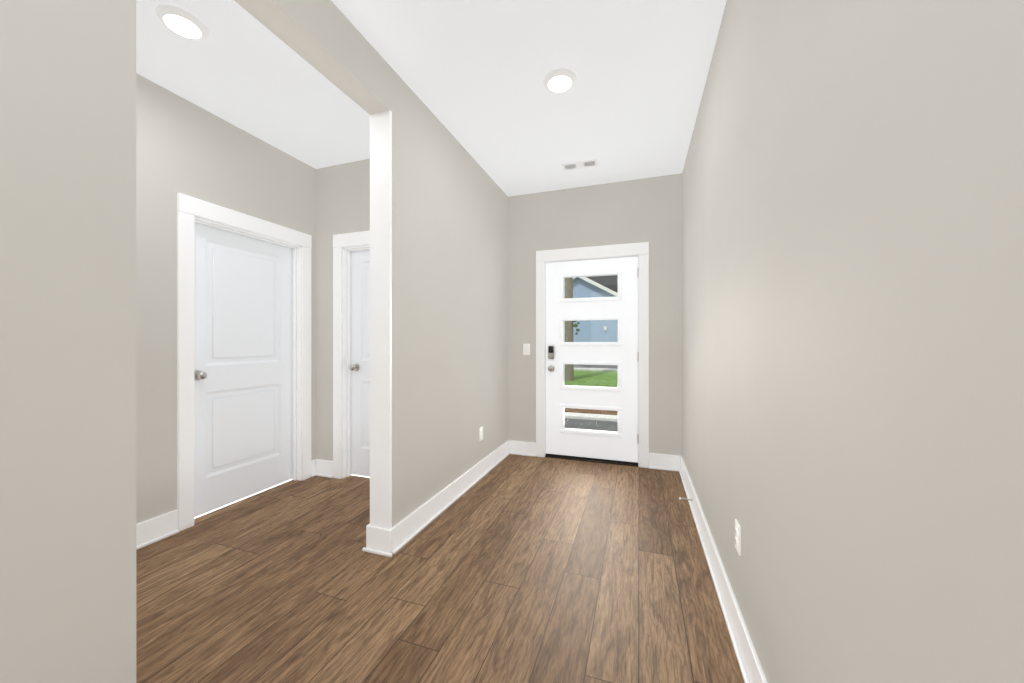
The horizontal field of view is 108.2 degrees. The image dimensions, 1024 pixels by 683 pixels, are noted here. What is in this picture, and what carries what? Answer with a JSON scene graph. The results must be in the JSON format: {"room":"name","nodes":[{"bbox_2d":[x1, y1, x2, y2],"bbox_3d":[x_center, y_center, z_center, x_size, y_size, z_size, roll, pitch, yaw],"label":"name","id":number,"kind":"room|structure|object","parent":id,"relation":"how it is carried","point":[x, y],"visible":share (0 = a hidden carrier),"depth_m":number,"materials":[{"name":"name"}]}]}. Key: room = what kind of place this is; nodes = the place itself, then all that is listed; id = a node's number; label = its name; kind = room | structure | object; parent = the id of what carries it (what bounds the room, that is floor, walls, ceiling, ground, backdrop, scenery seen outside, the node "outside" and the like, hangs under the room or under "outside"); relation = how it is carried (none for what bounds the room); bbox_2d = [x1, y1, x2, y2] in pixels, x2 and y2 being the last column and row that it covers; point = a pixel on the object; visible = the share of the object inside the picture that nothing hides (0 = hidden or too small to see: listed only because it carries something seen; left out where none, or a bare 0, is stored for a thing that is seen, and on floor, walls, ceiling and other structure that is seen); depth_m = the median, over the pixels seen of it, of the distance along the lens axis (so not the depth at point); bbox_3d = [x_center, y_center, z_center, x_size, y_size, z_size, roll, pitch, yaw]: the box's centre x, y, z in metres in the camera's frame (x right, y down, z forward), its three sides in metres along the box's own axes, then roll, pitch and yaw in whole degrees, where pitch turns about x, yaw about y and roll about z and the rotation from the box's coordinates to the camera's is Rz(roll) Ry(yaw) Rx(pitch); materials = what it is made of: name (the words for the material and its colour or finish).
{"room":"entrance hallway","nodes":[
{"label":"entrance hallway","id":0,"kind":"room"},
{"bbox_2d":[136,73,315,523],"bbox_3d":[-2.408,-0.181,1.950,0.220,2.800,3.370,0,0,19],"label":"wall","id":1,"kind":"structure","parent":0,"point":[186,147],"depth_m":2.34,"materials":[{"name":"beige paint"}]},
{"bbox_2d":[136,509,178,549],"bbox_3d":[-2.465,1.146,1.399,0.030,0.145,2.050,0,0,19],"label":"baseboard","id":2,"kind":"structure","parent":1,"relation":"attached to","point":[155,529],"depth_m":2.26,"materials":[{"name":"white wood"}]},
{"bbox_2d":[194,222,291,516],"bbox_3d":[-2.046,0.189,2.875,0.107,2.035,0.819,0,0,19],"label":"bedroom door","id":3,"kind":"structure","parent":1,"relation":"in","point":[242,366],"depth_m":2.84,"materials":[{"name":"white paint"}]},
{"bbox_2d":[177,193,310,531],"bbox_3d":[-2.030,0.134,2.870,0.141,2.170,1.015,0,0,19],"label":"door frame","id":4,"kind":"structure","parent":1,"relation":"attached to","point":[191,210],"depth_m":2.62,"materials":[{"name":"white wood"}]},
{"bbox_2d":[0,0,507,682],"bbox_3d":[-1.212,-0.181,0.843,0.140,2.800,6.810,0,0,19],"label":"wall","id":5,"kind":"structure","parent":0,"point":[66,340],"depth_m":0.99,"materials":[{"name":"beige paint"}]},
{"bbox_2d":[362,524,380,552],"bbox_3d":[-0.723,1.146,2.563,0.050,0.145,0.878,0,0,19],"label":"baseboard","id":6,"kind":"structure","parent":5,"relation":"attached to","point":[372,532],"depth_m":2.14,"materials":[{"name":"white wood"}]},
{"bbox_2d":[370,110,391,528],"bbox_3d":[-0.763,-0.054,2.154,0.140,2.545,0.018,0,0,19],"label":"trim","id":7,"kind":"structure","parent":5,"relation":"attached to","point":[381,319],"depth_m":2.14,"materials":[{"name":"white wood"}]},
{"bbox_2d":[380,440,511,556],"bbox_3d":[-0.363,1.146,3.064,0.030,0.145,2.058,0,0,19],"label":"baseboard","id":8,"kind":"structure","parent":5,"relation":"attached to","point":[397,537],"depth_m":2.57,"materials":[{"name":"white wood"}]},
{"bbox_2d":[480,427,482,440],"bbox_3d":[-0.274,0.834,3.349,0.011,0.118,0.072,0,0,19],"label":"outlet","id":9,"kind":"object","parent":5,"relation":"attached to","point":[481,433],"visible":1,"depth_m":3.34,"materials":[{"name":"white plastic"}]},
{"bbox_2d":[316,158,369,460],"bbox_3d":[-1.142,-0.181,3.287,1.310,2.800,0.220,0,0,19],"label":"wall","id":10,"kind":"structure","parent":0,"point":[342,198],"depth_m":3.34,"materials":[{"name":"beige paint"}]},
{"bbox_2d":[333,231,369,478],"bbox_3d":[-1.114,0.134,3.215,0.980,2.170,0.141,0,0,19],"label":"door frame","id":11,"kind":"structure","parent":10,"relation":"attached to","point":[345,245],"depth_m":3.30,"materials":[{"name":"white wood"}]},
{"bbox_2d":[349,250,369,476],"bbox_3d":[-1.109,0.189,3.230,0.784,2.035,0.107,0,0,19],"label":"closet door","id":12,"kind":"structure","parent":10,"relation":"in","point":[359,367],"depth_m":3.34,"materials":[{"name":"white paint"}]},
{"bbox_2d":[136,0,726,195],"bbox_3d":[-1.163,-1.656,0.763,3.705,0.150,6.930,0,0,19],"label":"ceiling","id":13,"kind":"structure","parent":0,"point":[473,73],"depth_m":2.22,"materials":[{"name":"white paint"}]},
{"bbox_2d":[155,4,208,39],"bbox_3d":[-1.633,-1.563,1.838,0.200,0.037,0.200,0,0,19],"label":"recessed light","id":14,"kind":"object","parent":13,"relation":"in","point":[181,22],"visible":1,"depth_m":1.81,"materials":[{"name":"white plastic"}]},
{"bbox_2d":[543,68,576,92],"bbox_3d":[0.290,-1.563,2.245,0.200,0.037,0.200,0,0,19],"label":"recessed light","id":15,"kind":"object","parent":13,"relation":"in","point":[560,80],"visible":1,"depth_m":2.21,"materials":[{"name":"white plastic"}]},
{"bbox_2d":[561,159,597,170],"bbox_3d":[0.606,-1.576,3.312,0.310,0.010,0.125,0,0,19],"label":"ceiling vent","id":16,"kind":"object","parent":13,"relation":"in","point":[579,164],"visible":1,"depth_m":3.30,"materials":[{"name":"white metal"}]},
{"bbox_2d":[136,454,743,682],"bbox_3d":[-1.137,1.269,0.839,3.705,0.100,7.090,0,0,19],"label":"floor","id":17,"kind":"structure","parent":0,"point":[511,568],"depth_m":1.81,"materials":[{"name":"brown wood"}]},
{"bbox_2d":[508,173,681,455],"bbox_3d":[1.260,-0.256,3.680,12.000,2.950,0.160,0,0,19],"label":"wall","id":18,"kind":"structure","parent":0,"point":[649,210],"depth_m":3.68,"materials":[{"name":"beige paint"}]},
{"bbox_2d":[512,440,535,456],"bbox_3d":[0.128,1.146,3.968,0.270,0.145,0.030,0,0,19],"label":"baseboard","id":19,"kind":"structure","parent":18,"relation":"attached to","point":[523,448],"depth_m":3.97,"materials":[{"name":"white wood"}]},
{"bbox_2d":[523,344,529,354],"bbox_3d":[0.157,0.084,3.967,0.072,0.118,0.012,0,0,19],"label":"light switch","id":20,"kind":"object","parent":18,"relation":"attached to","point":[526,349],"visible":1,"depth_m":3.96,"materials":[{"name":"white plastic"}]},
{"bbox_2d":[545,456,637,466],"bbox_3d":[0.819,1.212,3.844,0.930,0.013,0.195,0,0,19],"label":"threshold","id":21,"kind":"object","parent":18,"relation":"attached to","point":[592,461],"visible":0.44,"depth_m":3.75,"materials":[{"name":"brown metal"}]},
{"bbox_2d":[546,256,638,464],"bbox_3d":[0.799,0.187,3.760,0.940,2.040,0.131,0,0,19],"label":"front door","id":22,"kind":"structure","parent":18,"relation":"in","point":[622,443],"depth_m":3.76,"materials":[{"name":"white wood"}]},
{"bbox_2d":[536,242,648,467],"bbox_3d":[0.812,0.131,3.824,1.120,2.175,0.181,0,0,19],"label":"door frame","id":23,"kind":"structure","parent":18,"relation":"attached to","point":[639,250],"depth_m":3.68,"materials":[{"name":"white wood"}]},
{"bbox_2d":[682,0,1023,682],"bbox_3d":[0.533,-0.181,0.182,0.120,2.800,6.930,0,0,19],"label":"wall","id":24,"kind":"structure","parent":0,"point":[853,314],"depth_m":0.67,"materials":[{"name":"beige paint"}]},
{"bbox_2d":[676,455,767,682],"bbox_3d":[0.482,1.146,0.263,0.030,0.145,6.810,0,0,19],"label":"baseboard","id":25,"kind":"structure","parent":24,"relation":"attached to","point":[750,666],"depth_m":1.65,"materials":[{"name":"white wood"}]},
{"bbox_2d":[735,519,740,555],"bbox_3d":[0.919,0.799,1.514,0.011,0.118,0.072,0,0,19],"label":"outlet","id":26,"kind":"object","parent":24,"relation":"attached to","point":[737,537],"visible":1,"depth_m":1.50,"materials":[{"name":"white plastic"}]},
{"label":"outside","id":27,"kind":"structure","parent":0,"visible":0},
{"bbox_2d":[565,370,617,386],"bbox_3d":[15.219,1.469,44.452,120.000,0.200,86.030,0,0,19],"label":"ground","id":28,"kind":"structure","parent":27,"point":[578,377],"depth_m":13.71,"materials":[{"name":"green plant"}]},
{"bbox_2d":[565,278,579,380],"bbox_3d":[1.953,-4.631,13.548,5.124,12.100,4.100,0,0,19],"label":"tree","id":29,"kind":"object","parent":28,"relation":"on","point":[568,329],"depth_m":12.84,"materials":[{"name":"green plant"}]},
{"bbox_2d":[565,408,617,414],"bbox_3d":[1.830,1.314,6.889,13.000,0.110,0.980,0,0,19],"label":"mulch bed","id":30,"kind":"object","parent":28,"relation":"on","point":[591,411],"depth_m":6.66,"materials":[{"name":"brown soil"}]},
{"bbox_2d":[565,412,617,431],"bbox_3d":[1.342,1.309,5.153,4.000,0.120,2.620,0,0,19],"label":"porch","id":31,"kind":"object","parent":28,"relation":"on","point":[588,422],"depth_m":5.78,"materials":[{"name":"concrete"}]},
{"bbox_2d":[573,275,617,341],"bbox_3d":[8.638,-2.806,36.035,25.800,8.350,11.020,0,0,19],"label":"house","id":32,"kind":"structure","parent":28,"relation":"on","point":[595,325],"depth_m":31.34,"materials":[{"name":"blue"}]},
{"bbox_2d":[574,364,617,370],"bbox_3d":[7.223,1.339,21.098,120.000,0.060,9.400,0,0,19],"label":"street","id":33,"kind":"structure","parent":28,"relation":"on","point":[596,368],"depth_m":19.22,"materials":[{"name":"grey asphalt"}]}
]}

